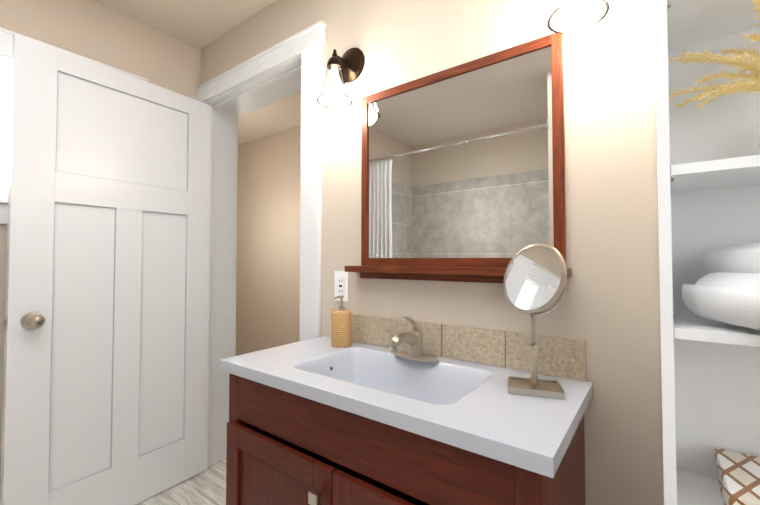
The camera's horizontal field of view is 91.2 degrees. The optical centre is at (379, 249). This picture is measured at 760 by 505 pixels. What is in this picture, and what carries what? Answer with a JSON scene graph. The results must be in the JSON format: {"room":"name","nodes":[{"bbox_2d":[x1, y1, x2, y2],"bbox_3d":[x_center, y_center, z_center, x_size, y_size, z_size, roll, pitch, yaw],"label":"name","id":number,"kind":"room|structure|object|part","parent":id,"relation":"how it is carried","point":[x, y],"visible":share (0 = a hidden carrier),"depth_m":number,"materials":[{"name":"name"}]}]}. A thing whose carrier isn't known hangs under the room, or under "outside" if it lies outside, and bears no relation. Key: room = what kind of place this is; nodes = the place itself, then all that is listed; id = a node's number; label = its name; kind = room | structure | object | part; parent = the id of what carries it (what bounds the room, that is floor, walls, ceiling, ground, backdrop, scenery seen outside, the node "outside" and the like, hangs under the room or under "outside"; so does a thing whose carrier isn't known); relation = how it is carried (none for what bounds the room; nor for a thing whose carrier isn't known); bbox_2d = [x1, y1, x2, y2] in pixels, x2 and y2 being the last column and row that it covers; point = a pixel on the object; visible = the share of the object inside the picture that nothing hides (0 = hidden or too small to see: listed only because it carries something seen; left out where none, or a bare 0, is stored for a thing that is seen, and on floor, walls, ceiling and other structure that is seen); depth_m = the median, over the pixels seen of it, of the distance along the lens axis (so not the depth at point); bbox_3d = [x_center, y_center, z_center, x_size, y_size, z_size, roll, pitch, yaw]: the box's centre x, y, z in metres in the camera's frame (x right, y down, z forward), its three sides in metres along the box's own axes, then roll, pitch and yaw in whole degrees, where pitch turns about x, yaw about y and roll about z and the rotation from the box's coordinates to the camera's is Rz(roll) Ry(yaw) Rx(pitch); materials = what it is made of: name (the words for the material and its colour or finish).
{"room":"bathroom","nodes":[
{"label":"bathroom","id":0,"kind":"room"},
{"bbox_2d":[0,0,200,494],"bbox_3d":[-1.758,0.011,1.262,0.150,2.370,2.630,-1,-2,37],"label":"wall","id":1,"kind":"structure","parent":0,"point":[94,30],"depth_m":1.75,"materials":[{"name":"beige paint"}]},
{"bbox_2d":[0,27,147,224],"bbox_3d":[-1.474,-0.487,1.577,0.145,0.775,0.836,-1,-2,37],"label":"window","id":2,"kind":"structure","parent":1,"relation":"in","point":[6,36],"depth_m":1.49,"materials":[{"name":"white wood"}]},
{"bbox_2d":[0,33,211,504],"bbox_3d":[-1.190,0.188,1.750,0.165,2.025,0.830,-1,-2,34],"label":"door","id":3,"kind":"structure","parent":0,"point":[106,366],"depth_m":1.66,"materials":[{"name":"white painted wood"}]},
{"bbox_2d":[136,458,225,504],"bbox_3d":[-0.637,1.231,1.062,5.720,0.080,3.700,-1,-2,37],"label":"floor","id":4,"kind":"structure","parent":0,"point":[207,486],"depth_m":1.86,"materials":[{"name":"plastic"}]},
{"bbox_2d":[220,314,592,504],"bbox_3d":[0.013,0.710,1.017,0.947,0.958,0.471,-1,-2,37],"label":"bathroom vanity","id":5,"kind":"object","parent":4,"relation":"on","point":[285,448],"depth_m":0.90,"materials":[{"name":"brown wood"}]},
{"bbox_2d":[331,296,351,347],"bbox_3d":[-0.138,0.252,1.330,0.072,0.177,0.073,-1,-2,37],"label":"soap dispenser","id":6,"kind":"object","parent":5,"relation":"on","point":[341,319],"visible":0.98,"depth_m":1.30,"materials":[{"name":"wicker"}]},
{"bbox_3d":[0.021,0.346,1.037,0.947,0.230,0.445,-1,-2,37],"label":"bathroom vanity top","id":7,"kind":"part","parent":5,"relation":"part of","materials":[{"name":"white stone"}]},
{"bbox_2d":[388,316,438,362],"bbox_3d":[0.080,0.266,1.117,0.160,0.138,0.163,-1,-2,37],"label":"faucet","id":8,"kind":"object","parent":5,"relation":"on","point":[413,339],"visible":0.98,"depth_m":1.13,"materials":[{"name":"silver metal"}]},
{"bbox_2d":[503,243,566,398],"bbox_3d":[0.359,0.156,0.879,0.163,0.345,0.118,-1,-2,37],"label":"makeup mirror","id":9,"kind":"object","parent":5,"relation":"on","point":[535,280],"visible":1,"depth_m":0.88,"materials":[{"name":"silver metal"}]},
{"bbox_2d":[654,0,759,504],"bbox_3d":[0.892,0.166,0.519,0.800,2.020,0.242,-1,-2,37],"label":"bookcase","id":10,"kind":"object","parent":4,"relation":"on","point":[708,173],"visible":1,"depth_m":0.77,"materials":[{"name":"white wood"}]},
{"bbox_2d":[681,242,759,329],"bbox_3d":[0.689,0.057,0.602,0.312,0.145,0.308,-1,-2,37],"label":"towel","id":11,"kind":"object","parent":10,"relation":"on","point":[726,289],"visible":1,"depth_m":0.64,"materials":[{"name":"white fabric"}]},
{"bbox_2d":[715,448,759,504],"bbox_3d":[0.738,0.442,0.619,0.250,0.072,0.198,-1,-2,37],"label":"storage box","id":12,"kind":"object","parent":10,"relation":"on","point":[739,478],"visible":0.98,"depth_m":0.68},
{"bbox_2d":[93,0,300,144],"bbox_3d":[-0.637,-1.218,1.126,5.720,0.080,3.700,-1,-2,37],"label":"ceiling","id":13,"kind":"structure","parent":0,"point":[200,24],"depth_m":1.90,"materials":[{"name":"beige paint"}]},
{"bbox_2d":[236,125,300,355],"bbox_3d":[-0.338,0.059,3.102,3.800,2.370,0.120,-1,-2,37],"label":"wall","id":14,"kind":"structure","parent":0,"point":[268,254],"depth_m":3.58,"materials":[{"name":"beige paint"}]},
{"bbox_2d":[200,0,663,504],"bbox_3d":[0.545,0.005,1.061,3.785,2.370,0.200,-1,-2,37],"label":"wall","id":15,"kind":"structure","parent":0,"point":[607,309],"depth_m":0.96,"materials":[{"name":"beige paint"}]},
{"bbox_2d":[195,20,325,466],"bbox_3d":[-0.596,0.145,1.903,1.084,2.135,0.256,-1,-2,37],"label":"door frame","id":16,"kind":"structure","parent":15,"relation":"attached to","point":[289,66],"depth_m":1.97,"materials":[{"name":"white wood"}]},
{"bbox_2d":[316,47,364,108],"bbox_3d":[-0.158,-0.662,1.377,0.132,0.239,0.160,-1,-2,37],"label":"sconce","id":17,"kind":"object","parent":15,"relation":"attached to","point":[347,66],"visible":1,"depth_m":1.40,"materials":[{"name":"white glass"}]},
{"bbox_2d":[334,271,348,301],"bbox_3d":[-0.151,0.140,1.445,0.072,0.116,0.008,-1,-2,37],"label":"electrical outlet","id":18,"kind":"object","parent":15,"relation":"attached to","point":[341,283],"visible":0.98,"depth_m":1.44,"materials":[{"name":"white plastic"}]},
{"bbox_2d":[345,33,571,282],"bbox_3d":[0.185,-0.238,1.168,0.733,0.672,0.068,-1,-2,37],"label":"mirror","id":19,"kind":"object","parent":15,"relation":"attached to","point":[462,172],"visible":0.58,"depth_m":1.14,"materials":[{"name":"brown wood"}]},
{"bbox_2d":[547,0,609,33],"bbox_3d":[0.479,-0.675,0.902,0.132,0.239,0.160,-1,-2,37],"label":"sconce","id":20,"kind":"object","parent":15,"relation":"attached to","point":[569,16],"visible":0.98,"depth_m":0.92,"materials":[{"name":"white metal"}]},
{"label":"outside","id":21,"kind":"structure","parent":0,"visible":0},
{"bbox_2d":[0,70,11,184],"bbox_3d":[-1.991,-0.546,1.593,0.001,1.700,1.920,-1,-2,37],"label":"sky","id":22,"kind":"structure","parent":21,"point":[5,104],"depth_m":1.81,"materials":[{"name":"white"}]},
{"bbox_3d":[0.732,-0.205,0.647,0.102,0.108,0.104,-1,-2,37],"label":"vase","id":23,"kind":"object","parent":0,"visible":0},
{"bbox_2d":[669,0,759,108],"bbox_3d":[0.671,-0.358,0.631,0.284,0.191,0.234,-1,-2,37],"label":"dried plant","id":24,"kind":"object","parent":23,"relation":"in","point":[741,59],"visible":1,"depth_m":0.69,"materials":[{"name":"yellow plant"}]}
]}

